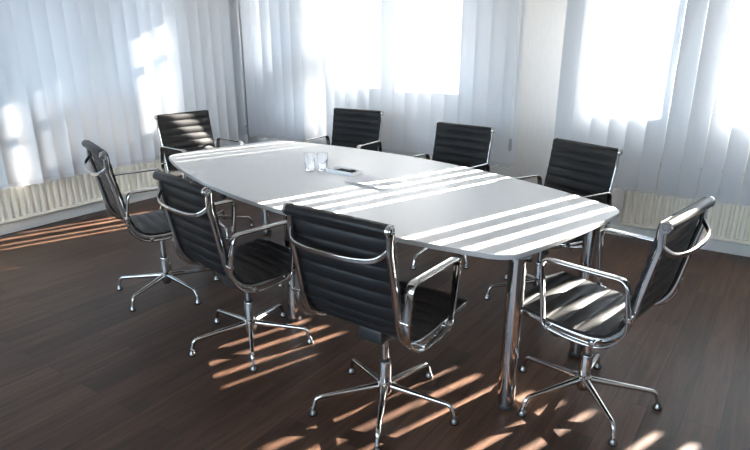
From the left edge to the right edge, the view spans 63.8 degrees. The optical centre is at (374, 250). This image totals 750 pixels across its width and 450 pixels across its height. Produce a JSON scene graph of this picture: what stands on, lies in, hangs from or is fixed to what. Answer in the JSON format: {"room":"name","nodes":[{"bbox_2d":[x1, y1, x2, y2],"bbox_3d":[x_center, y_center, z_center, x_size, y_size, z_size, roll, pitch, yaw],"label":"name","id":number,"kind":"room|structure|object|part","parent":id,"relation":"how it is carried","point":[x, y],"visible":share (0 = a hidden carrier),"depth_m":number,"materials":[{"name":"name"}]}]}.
{"room":"conference room","nodes":[
{"label":"conference room","id":0,"kind":"room"},
{"bbox_2d":[0,143,247,224],"bbox_3d":[-3.581,-1.237,3.891,0.300,2.750,7.700,13,23,32],"label":"wall","id":1,"kind":"structure","parent":0,"point":[245,143],"depth_m":5.22,"materials":[{"name":"white paint"}]},
{"bbox_2d":[0,190,164,235],"bbox_3d":[-3.533,0.089,4.140,0.014,0.085,7.400,13,23,32],"label":"baseboard","id":2,"kind":"structure","parent":1,"relation":"attached to","point":[11,227],"depth_m":5.25,"materials":[{"name":"white wood"}]},
{"bbox_2d":[0,159,167,223],"bbox_3d":[-2.950,-0.478,4.768,0.102,0.497,3.362,13,23,32],"label":"radiator","id":3,"kind":"object","parent":1,"relation":"attached to","point":[28,201],"visible":0.25,"depth_m":5.14,"materials":[{"name":"beige metal"}]},
{"bbox_3d":[-2.918,-0.249,4.827,0.026,0.026,3.358,13,23,32],"label":"header rail","id":4,"kind":"part","parent":3,"relation":"part of","materials":[{"name":"beige metal"}]},
{"bbox_2d":[0,0,247,192],"bbox_3d":[-2.835,-1.501,4.463,0.230,2.101,4.822,13,23,32],"label":"vertical blind","id":5,"kind":"object","parent":1,"relation":"attached to","point":[72,72],"visible":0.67,"depth_m":5.16,"materials":[{"name":"fabric"}]},
{"bbox_3d":[-2.714,-0.529,4.807,0.007,0.039,4.686,13,23,32],"label":"bead chain","id":6,"kind":"part","parent":5,"relation":"part of","materials":[{"name":"white plastic"}]},
{"bbox_3d":[-1.410,-2.222,6.247,0.008,1.830,0.009,13,23,32],"label":"pull cord","id":7,"kind":"part","parent":5,"relation":"part of","materials":[{"name":"white plastic"}]},
{"bbox_3d":[-1.403,-2.226,6.256,0.008,1.830,0.009,13,23,32],"label":"pull cord","id":8,"kind":"part","parent":5,"relation":"part of","materials":[{"name":"white plastic"}]},
{"bbox_2d":[0,192,749,449],"bbox_3d":[-0.434,0.795,2.353,7.900,0.050,7.700,13,23,32],"label":"floor","id":9,"kind":"structure","parent":0,"point":[80,369],"depth_m":2.98,"materials":[{"name":"brown wood"}]},
{"bbox_2d":[81,140,218,311],"bbox_3d":[-1.313,-0.193,3.637,0.684,0.947,0.631,-13,24,-33],"label":"office chair","id":10,"kind":"object","parent":9,"relation":"on","point":[153,226],"visible":0.74,"depth_m":3.52,"materials":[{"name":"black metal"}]},
{"bbox_3d":[-1.457,-0.438,3.739,0.560,0.498,0.020,-13,24,-33],"label":"rail","id":11,"kind":"part","parent":10,"relation":"part of","materials":[{"name":"silver metal"}]},
{"bbox_3d":[-1.505,-0.387,3.429,0.111,0.431,0.464,-13,24,-33],"label":"backrest","id":12,"kind":"part","parent":10,"relation":"part of","materials":[{"name":"black leather"}]},
{"bbox_3d":[-1.508,-0.349,3.778,0.362,0.307,0.034,-13,24,-33],"label":"armrest","id":13,"kind":"part","parent":10,"relation":"part of","materials":[{"name":"silver metal"}]},
{"bbox_3d":[-1.199,-0.314,3.392,0.560,0.498,0.020,-13,24,-33],"label":"rail","id":14,"kind":"part","parent":10,"relation":"part of","materials":[{"name":"silver metal"}]},
{"bbox_3d":[-1.476,0.179,3.789,0.302,0.098,0.030,1,20,3],"label":"leg","id":15,"kind":"part","parent":10,"relation":"part of","materials":[{"name":"silver metal"}]},
{"bbox_3d":[-1.367,0.235,3.631,0.030,0.098,0.302,7,21,20],"label":"leg","id":16,"kind":"part","parent":10,"relation":"part of","materials":[{"name":"silver metal"}]},
{"bbox_3d":[-1.209,-0.206,3.377,0.362,0.307,0.034,-13,24,-33],"label":"armrest","id":17,"kind":"part","parent":10,"relation":"part of","materials":[{"name":"silver metal"}]},
{"bbox_3d":[-1.278,-0.206,3.663,0.470,0.079,0.464,-13,24,-33],"label":"seat","id":18,"kind":"part","parent":10,"relation":"part of","materials":[{"name":"black leather"}]},
{"bbox_3d":[-1.175,0.218,3.680,0.302,0.098,0.030,15,25,36],"label":"leg","id":19,"kind":"part","parent":10,"relation":"part of","materials":[{"name":"silver metal"}]},
{"bbox_3d":[-1.164,0.150,3.868,0.302,0.098,0.030,-12,23,-31],"label":"leg","id":20,"kind":"part","parent":10,"relation":"part of","materials":[{"name":"silver metal"}]},
{"bbox_2d":[154,110,254,239],"bbox_3d":[-1.366,-0.614,4.836,0.683,0.933,0.622,17,26,39],"label":"office chair","id":21,"kind":"object","parent":9,"relation":"on","point":[182,132],"visible":0.44,"depth_m":4.86,"materials":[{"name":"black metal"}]},
{"bbox_3d":[-1.506,-0.745,4.638,0.560,0.498,0.020,17,26,39],"label":"rail","id":22,"kind":"part","parent":21,"relation":"part of","materials":[{"name":"silver metal"}]},
{"bbox_3d":[-1.557,-0.653,4.669,0.362,0.307,0.034,17,26,39],"label":"armrest","id":23,"kind":"part","parent":21,"relation":"part of","materials":[{"name":"silver metal"}]},
{"bbox_3d":[-1.310,-0.606,4.823,0.470,0.079,0.464,17,26,39],"label":"seat","id":24,"kind":"part","parent":21,"relation":"part of","materials":[{"name":"black leather"}]},
{"bbox_3d":[-1.517,-0.903,4.912,0.111,0.431,0.464,17,26,39],"label":"backrest","id":25,"kind":"part","parent":21,"relation":"part of","materials":[{"name":"black leather"}]},
{"bbox_3d":[-1.242,-0.199,4.844,0.030,0.098,0.302,-13,23,-32],"label":"leg","id":26,"kind":"part","parent":21,"relation":"part of","materials":[{"name":"silver metal"}]},
{"bbox_3d":[-1.211,-0.784,5.034,0.362,0.307,0.034,17,26,39],"label":"armrest","id":27,"kind":"part","parent":21,"relation":"part of","materials":[{"name":"silver metal"}]},
{"bbox_3d":[-1.173,-0.262,5.020,0.302,0.098,0.030,-6,20,-15],"label":"leg","id":28,"kind":"part","parent":21,"relation":"part of","materials":[{"name":"silver metal"}]},
{"bbox_2d":[152,170,313,371],"bbox_3d":[-0.685,0.039,3.030,0.683,0.919,0.631,-18,27,-41],"label":"office chair","id":29,"kind":"object","parent":9,"relation":"on","point":[258,265],"visible":0.96,"depth_m":2.88,"materials":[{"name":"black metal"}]},
{"bbox_3d":[-0.827,-0.181,3.101,0.560,0.498,0.020,-18,27,-41],"label":"rail","id":30,"kind":"part","parent":29,"relation":"part of","materials":[{"name":"silver metal"}]},
{"bbox_3d":[-0.825,-0.129,2.788,0.111,0.431,0.464,-18,27,-41],"label":"backrest","id":31,"kind":"part","parent":29,"relation":"part of","materials":[{"name":"black leather"}]},
{"bbox_3d":[-0.878,-0.089,3.133,0.362,0.306,0.034,-18,27,-41],"label":"armrest","id":32,"kind":"part","parent":29,"relation":"part of","materials":[{"name":"silver metal"}]},
{"bbox_3d":[-0.797,0.433,3.077,0.302,0.098,0.030,-11,23,-28],"label":"leg","id":33,"kind":"part","parent":29,"relation":"part of","materials":[{"name":"silver metal"}]},
{"bbox_3d":[-0.778,0.366,3.264,0.302,0.098,0.030,17,26,39],"label":"leg","id":34,"kind":"part","parent":29,"relation":"part of","materials":[{"name":"silver metal"}]},
{"bbox_3d":[-0.626,0.041,3.054,0.470,0.079,0.464,-18,27,-41],"label":"seat","id":35,"kind":"part","parent":29,"relation":"part of","materials":[{"name":"black leather"}]},
{"bbox_3d":[-0.513,-0.073,2.797,0.560,0.498,0.020,-18,27,-41],"label":"rail","id":36,"kind":"part","parent":29,"relation":"part of","materials":[{"name":"silver metal"}]},
{"bbox_3d":[-0.614,0.460,3.002,0.030,0.098,0.302,-4,20,-12],"label":"leg","id":37,"kind":"part","parent":29,"relation":"part of","materials":[{"name":"silver metal"}]},
{"bbox_3d":[-0.516,0.036,2.781,0.362,0.306,0.034,-18,27,-41],"label":"armrest","id":38,"kind":"part","parent":29,"relation":"part of","materials":[{"name":"silver metal"}]},
{"bbox_3d":[-0.583,0.351,3.304,0.030,0.098,0.302,8,21,22],"label":"leg","id":39,"kind":"part","parent":29,"relation":"part of","materials":[{"name":"silver metal"}]},
{"bbox_3d":[-0.482,0.409,3.142,0.302,0.098,0.030,2,20,5],"label":"leg","id":40,"kind":"part","parent":29,"relation":"part of","materials":[{"name":"silver metal"}]},
{"bbox_2d":[303,108,383,151],"bbox_3d":[-0.273,-0.677,5.005,0.646,0.933,0.639,11,23,29],"label":"office chair","id":41,"kind":"object","parent":9,"relation":"on","point":[352,128],"visible":0.36,"depth_m":5.05,"materials":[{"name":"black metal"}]},
{"bbox_3d":[-0.487,-0.816,5.118,0.034,0.307,0.362,11,23,29],"label":"armrest","id":42,"kind":"part","parent":41,"relation":"part of","materials":[{"name":"silver metal"}]},
{"bbox_3d":[-0.172,-0.968,5.086,0.464,0.431,0.111,11,23,29],"label":"backrest","id":43,"kind":"part","parent":41,"relation":"part of","materials":[{"name":"black leather"}]},
{"bbox_3d":[-0.039,-0.727,4.868,0.034,0.307,0.362,11,23,29],"label":"armrest","id":44,"kind":"part","parent":41,"relation":"part of","materials":[{"name":"silver metal"}]},
{"bbox_3d":[-0.089,-0.813,4.822,0.020,0.498,0.560,11,23,29],"label":"rail","id":45,"kind":"part","parent":41,"relation":"part of","materials":[{"name":"silver metal"}]},
{"bbox_2d":[282,203,466,449],"bbox_3d":[0.044,0.237,2.446,0.629,0.936,0.682,14,24,34],"label":"office chair","id":46,"kind":"object","parent":9,"relation":"on","point":[346,265],"visible":1,"depth_m":2.23,"materials":[{"name":"black leather"}]},
{"bbox_3d":[-0.204,0.106,2.526,0.034,0.307,0.362,14,24,34],"label":"armrest","id":47,"kind":"part","parent":46,"relation":"part of","materials":[{"name":"silver metal"}]},
{"bbox_3d":[-0.154,0.012,2.502,0.020,0.498,0.560,14,24,34],"label":"rail","id":48,"kind":"part","parent":46,"relation":"part of","materials":[{"name":"silver metal"}]},
{"bbox_3d":[-0.123,0.617,2.561,0.302,0.098,0.030,-4,20,-11],"label":"leg","id":49,"kind":"part","parent":46,"relation":"part of","materials":[{"name":"silver metal"}]},
{"bbox_3d":[-0.102,0.062,2.193,0.464,0.431,0.111,14,24,34],"label":"backrest","id":50,"kind":"part","parent":46,"relation":"part of","materials":[{"name":"black leather"}]},
{"bbox_3d":[-0.041,0.555,2.732,0.030,0.098,0.302,-11,22,-28],"label":"leg","id":51,"kind":"part","parent":46,"relation":"part of","materials":[{"name":"silver metal"}]},
{"bbox_3d":[0.025,0.661,2.435,0.030,0.098,0.302,2,20,6],"label":"leg","id":52,"kind":"part","parent":46,"relation":"part of","materials":[{"name":"silver metal"}]},
{"bbox_3d":[0.063,0.223,2.487,0.464,0.079,0.470,14,24,34],"label":"seat","id":53,"kind":"part","parent":46,"relation":"part of","materials":[{"name":"black leather"}]},
{"bbox_3d":[0.157,0.562,2.712,0.030,0.098,0.302,17,26,39],"label":"leg","id":54,"kind":"part","parent":46,"relation":"part of","materials":[{"name":"silver metal"}]},
{"bbox_3d":[0.198,0.628,2.528,0.302,0.098,0.030,9,21,23],"label":"leg","id":55,"kind":"part","parent":46,"relation":"part of","materials":[{"name":"silver metal"}]},
{"bbox_3d":[0.208,0.102,2.249,0.020,0.498,0.560,14,24,34],"label":"rail","id":56,"kind":"part","parent":46,"relation":"part of","materials":[{"name":"silver metal"}]},
{"bbox_3d":[0.214,0.210,2.234,0.034,0.307,0.362,14,24,34],"label":"armrest","id":57,"kind":"part","parent":46,"relation":"part of","materials":[{"name":"silver metal"}]},
{"bbox_2d":[169,140,619,409],"bbox_3d":[-0.131,-0.098,3.704,1.470,0.721,2.934,-18,26,-40],"label":"conference table","id":58,"kind":"object","parent":9,"relation":"on","point":[441,206],"visible":0.84,"depth_m":3.08,"materials":[{"name":"white laminate"}]},
{"bbox_3d":[-1.341,-0.333,4.380,0.072,0.687,0.072,-18,26,-40],"label":"leg","id":59,"kind":"part","parent":58,"relation":"part of","materials":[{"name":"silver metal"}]},
{"bbox_3d":[-0.877,-0.477,4.781,0.072,0.687,0.072,-18,26,-40],"label":"leg","id":60,"kind":"part","parent":58,"relation":"part of","materials":[{"name":"silver metal"}]},
{"bbox_3d":[-0.455,0.052,3.301,0.072,0.687,0.072,-18,26,-40],"label":"leg","id":61,"kind":"part","parent":58,"relation":"part of","materials":[{"name":"silver metal"}]},
{"bbox_2d":[304,152,314,170],"bbox_3d":[-0.409,-0.559,3.767,0.072,0.106,0.072,13,23,32],"label":"drinking glass","id":62,"kind":"object","parent":58,"relation":"on","point":[309,157],"visible":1,"depth_m":3.74,"materials":[{"name":"white"}]},
{"bbox_2d":[317,152,327,170],"bbox_3d":[-0.328,-0.559,3.767,0.072,0.106,0.072,13,23,32],"label":"drinking glass","id":63,"kind":"object","parent":58,"relation":"on","point":[322,157],"visible":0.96,"depth_m":3.74,"materials":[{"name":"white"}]},
{"bbox_2d":[326,166,362,175],"bbox_3d":[-0.189,-0.490,3.697,0.210,0.022,0.100,15,24,36],"label":"tray","id":64,"kind":"object","parent":58,"relation":"on","point":[332,169],"visible":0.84,"depth_m":3.67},
{"bbox_2d":[345,176,406,189],"bbox_3d":[0.003,-0.396,3.445,0.297,0.013,0.210,17,26,39],"label":"paper sheets","id":65,"kind":"object","parent":58,"relation":"on","point":[381,183],"visible":1,"depth_m":3.44,"materials":[{"name":"white paper"}]},
{"bbox_3d":[0.566,0.339,2.495,0.072,0.687,0.072,-18,26,-40],"label":"leg","id":66,"kind":"part","parent":58,"relation":"part of","materials":[{"name":"silver metal"}]},
{"bbox_3d":[0.565,0.021,2.381,0.110,0.012,0.110,-18,26,-40],"label":"mounting plate","id":67,"kind":"part","parent":58,"relation":"part of","materials":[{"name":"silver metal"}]},
{"bbox_3d":[1.015,0.187,2.917,0.072,0.687,0.072,-18,26,-40],"label":"leg","id":68,"kind":"part","parent":58,"relation":"part of","materials":[{"name":"silver metal"}]},
{"bbox_2d":[395,122,494,269],"bbox_3d":[0.458,-0.394,4.240,0.626,0.915,0.681,17,26,39],"label":"office chair","id":69,"kind":"object","parent":9,"relation":"on","point":[469,146],"visible":0.34,"depth_m":4.28,"materials":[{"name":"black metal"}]},
{"bbox_3d":[0.289,-0.550,4.420,0.034,0.306,0.362,17,26,39],"label":"armrest","id":70,"kind":"part","parent":69,"relation":"part of","materials":[{"name":"silver metal"}]},
{"bbox_3d":[0.345,0.015,4.238,0.030,0.098,0.302,13,23,32],"label":"leg","id":71,"kind":"part","parent":69,"relation":"part of","materials":[{"name":"silver metal"}]},
{"bbox_3d":[0.544,0.013,4.244,0.030,0.098,0.302,-15,24,-35],"label":"leg","id":72,"kind":"part","parent":69,"relation":"part of","materials":[{"name":"silver metal"}]},
{"bbox_3d":[0.602,-0.681,4.328,0.464,0.431,0.111,17,26,39],"label":"backrest","id":73,"kind":"part","parent":69,"relation":"part of","materials":[{"name":"black leather"}]},
{"bbox_3d":[0.674,-0.433,4.090,0.034,0.306,0.362,17,26,39],"label":"armrest","id":74,"kind":"part","parent":69,"relation":"part of","materials":[{"name":"silver metal"}]},
{"bbox_3d":[0.622,-0.522,4.054,0.020,0.498,0.560,17,26,39],"label":"rail","id":75,"kind":"part","parent":69,"relation":"part of","materials":[{"name":"silver metal"}]},
{"bbox_2d":[484,138,622,299],"bbox_3d":[1.018,-0.160,3.579,0.644,0.917,0.631,-14,24,-35],"label":"office chair","id":76,"kind":"object","parent":9,"relation":"on","point":[586,170],"visible":0.41,"depth_m":3.55,"materials":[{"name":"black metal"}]},
{"bbox_3d":[0.827,0.219,3.667,0.302,0.098,0.030,-2,20,-5],"label":"leg","id":77,"kind":"part","parent":76,"relation":"part of","materials":[{"name":"silver metal"}]},
{"bbox_3d":[0.927,0.160,3.830,0.030,0.098,0.302,-9,21,-22],"label":"leg","id":78,"kind":"part","parent":76,"relation":"part of","materials":[{"name":"silver metal"}]},
{"bbox_3d":[0.908,-0.316,3.763,0.362,0.306,0.034,-12,23,-30],"label":"armrest","id":79,"kind":"part","parent":76,"relation":"part of","materials":[{"name":"silver metal"}]},
{"bbox_3d":[0.980,-0.002,3.497,0.039,0.047,0.064,-12,23,-30],"label":"tilt knob","id":80,"kind":"part","parent":76,"relation":"part of","materials":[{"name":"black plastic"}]},
{"bbox_3d":[1.122,0.174,3.790,0.302,0.098,0.030,-17,26,-39],"label":"leg","id":81,"kind":"part","parent":76,"relation":"part of","materials":[{"name":"silver metal"}]},
{"bbox_3d":[0.965,-0.134,3.540,0.470,0.079,0.464,-12,23,-30],"label":"seat","id":82,"kind":"part","parent":76,"relation":"part of","materials":[{"name":"black leather"}]},
{"bbox_3d":[1.198,-0.419,3.595,0.111,0.431,0.464,-12,23,-30],"label":"backrest","id":83,"kind":"part","parent":76,"relation":"part of","materials":[{"name":"black leather"}]},
{"bbox_3d":[1.137,-0.263,3.326,0.560,0.498,0.020,-12,23,-30],"label":"rail","id":84,"kind":"part","parent":76,"relation":"part of","materials":[{"name":"silver metal"}]},
{"bbox_3d":[1.187,-0.169,3.350,0.362,0.306,0.034,-12,23,-30],"label":"armrest","id":85,"kind":"part","parent":76,"relation":"part of","materials":[{"name":"silver metal"}]},
{"bbox_2d":[517,196,715,446],"bbox_3d":[0.925,0.217,2.506,0.682,0.931,0.628,18,26,41],"label":"office chair","id":86,"kind":"object","parent":9,"relation":"on","point":[565,304],"visible":1,"depth_m":2.38,"materials":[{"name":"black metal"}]},
{"bbox_3d":[0.801,0.544,2.760,0.030,0.098,0.302,-16,25,-38],"label":"leg","id":87,"kind":"part","parent":86,"relation":"part of","materials":[{"name":"silver metal"}]},
{"bbox_3d":[0.754,0.609,2.577,0.302,0.098,0.030,-8,21,-21],"label":"leg","id":88,"kind":"part","parent":86,"relation":"part of","materials":[{"name":"silver metal"}]},
{"bbox_3d":[0.775,0.207,2.256,0.362,0.307,0.034,18,26,41],"label":"armrest","id":89,"kind":"part","parent":86,"relation":"part of","materials":[{"name":"silver metal"}]},
{"bbox_3d":[0.885,0.211,2.529,0.470,0.079,0.464,18,26,41],"label":"seat","id":90,"kind":"part","parent":86,"relation":"part of","materials":[{"name":"black leather"}]},
{"bbox_3d":[0.772,0.098,2.272,0.560,0.498,0.020,18,26,41],"label":"rail","id":91,"kind":"part","parent":86,"relation":"part of","materials":[{"name":"silver metal"}]},
{"bbox_3d":[1.000,0.538,2.774,0.030,0.098,0.302,12,23,30],"label":"leg","id":92,"kind":"part","parent":86,"relation":"part of","materials":[{"name":"silver metal"}]},
{"bbox_3d":[0.923,0.644,2.479,0.030,0.098,0.302,-2,20,-4],"label":"leg","id":93,"kind":"part","parent":86,"relation":"part of","materials":[{"name":"silver metal"}]},
{"bbox_3d":[1.075,0.600,2.600,0.302,0.098,0.030,5,20,13],"label":"leg","id":94,"kind":"part","parent":86,"relation":"part of","materials":[{"name":"silver metal"}]},
{"bbox_3d":[1.135,0.080,2.610,0.362,0.307,0.034,18,26,41],"label":"armrest","id":95,"kind":"part","parent":86,"relation":"part of","materials":[{"name":"silver metal"}]},
{"bbox_3d":[1.084,0.040,2.265,0.111,0.431,0.464,18,26,41],"label":"backrest","id":96,"kind":"part","parent":86,"relation":"part of","materials":[{"name":"black leather"}]},
{"bbox_3d":[1.084,-0.012,2.578,0.560,0.498,0.020,18,26,41],"label":"rail","id":97,"kind":"part","parent":86,"relation":"part of","materials":[{"name":"silver metal"}]},
{"bbox_2d":[238,0,749,244],"bbox_3d":[1.765,-1.530,4.683,7.600,2.750,0.300,13,23,32],"label":"wall","id":98,"kind":"structure","parent":0,"point":[545,19],"depth_m":4.87,"materials":[{"name":"white paint"}]},
{"bbox_2d":[240,0,526,168],"bbox_3d":[-0.067,-1.923,5.508,3.023,2.021,0.251,13,23,32],"label":"vertical blind","id":99,"kind":"object","parent":98,"relation":"attached to","point":[422,64],"visible":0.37,"depth_m":5.42,"materials":[{"name":"fabric"}]},
{"bbox_3d":[1.100,-1.711,4.629,0.009,1.710,0.008,13,23,32],"label":"pull cord","id":100,"kind":"part","parent":99,"relation":"part of","materials":[{"name":"white plastic"}]},
{"bbox_3d":[1.109,-1.709,4.622,0.009,1.710,0.008,13,23,32],"label":"pull cord","id":101,"kind":"part","parent":99,"relation":"part of","materials":[{"name":"white plastic"}]},
{"bbox_2d":[554,0,749,209],"bbox_3d":[2.652,-1.279,3.799,2.892,2.089,0.221,13,23,32],"label":"vertical blind","id":102,"kind":"object","parent":98,"relation":"attached to","point":[619,60],"visible":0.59,"depth_m":4.23,"materials":[{"name":"fabric"}]},
{"bbox_3d":[2.681,-0.291,4.079,2.771,0.038,0.007,13,23,32],"label":"bead chain","id":103,"kind":"part","parent":102,"relation":"part of","materials":[{"name":"white plastic"}]},
{"bbox_3d":[2.543,-0.296,4.093,2.770,0.038,0.007,13,23,32],"label":"bead chain","id":104,"kind":"part","parent":102,"relation":"part of","materials":[{"name":"white plastic"}]},
{"bbox_2d":[600,223,749,256],"bbox_3d":[1.685,-0.230,5.006,7.586,0.085,0.014,13,23,32],"label":"baseboard","id":105,"kind":"structure","parent":98,"relation":"attached to","point":[712,245],"depth_m":4.47,"materials":[{"name":"white wood"}]},
{"bbox_2d":[620,163,749,244],"bbox_3d":[2.837,-0.252,4.111,2.152,0.497,0.102,13,23,32],"label":"radiator","id":106,"kind":"object","parent":98,"relation":"attached to","point":[732,223],"visible":0.38,"depth_m":4.44,"materials":[{"name":"beige metal"}]},
{"bbox_3d":[1.940,-0.444,4.669,0.004,0.485,0.072,13,23,32],"label":"panel","id":107,"kind":"part","parent":106,"relation":"part of","materials":[{"name":"beige metal"}]},
{"bbox_3d":[2.816,-0.020,4.160,2.148,0.026,0.026,13,23,32],"label":"header rail","id":108,"kind":"part","parent":106,"relation":"part of","materials":[{"name":"beige metal"}]},
{"bbox_2d":[669,1,749,116],"bbox_3d":[2.838,-1.427,3.798,2.610,1.190,0.110,13,23,32],"label":"window","id":109,"kind":"structure","parent":98,"relation":"in","point":[731,1],"depth_m":4.15,"materials":[{"name":"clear glass"}]}
]}

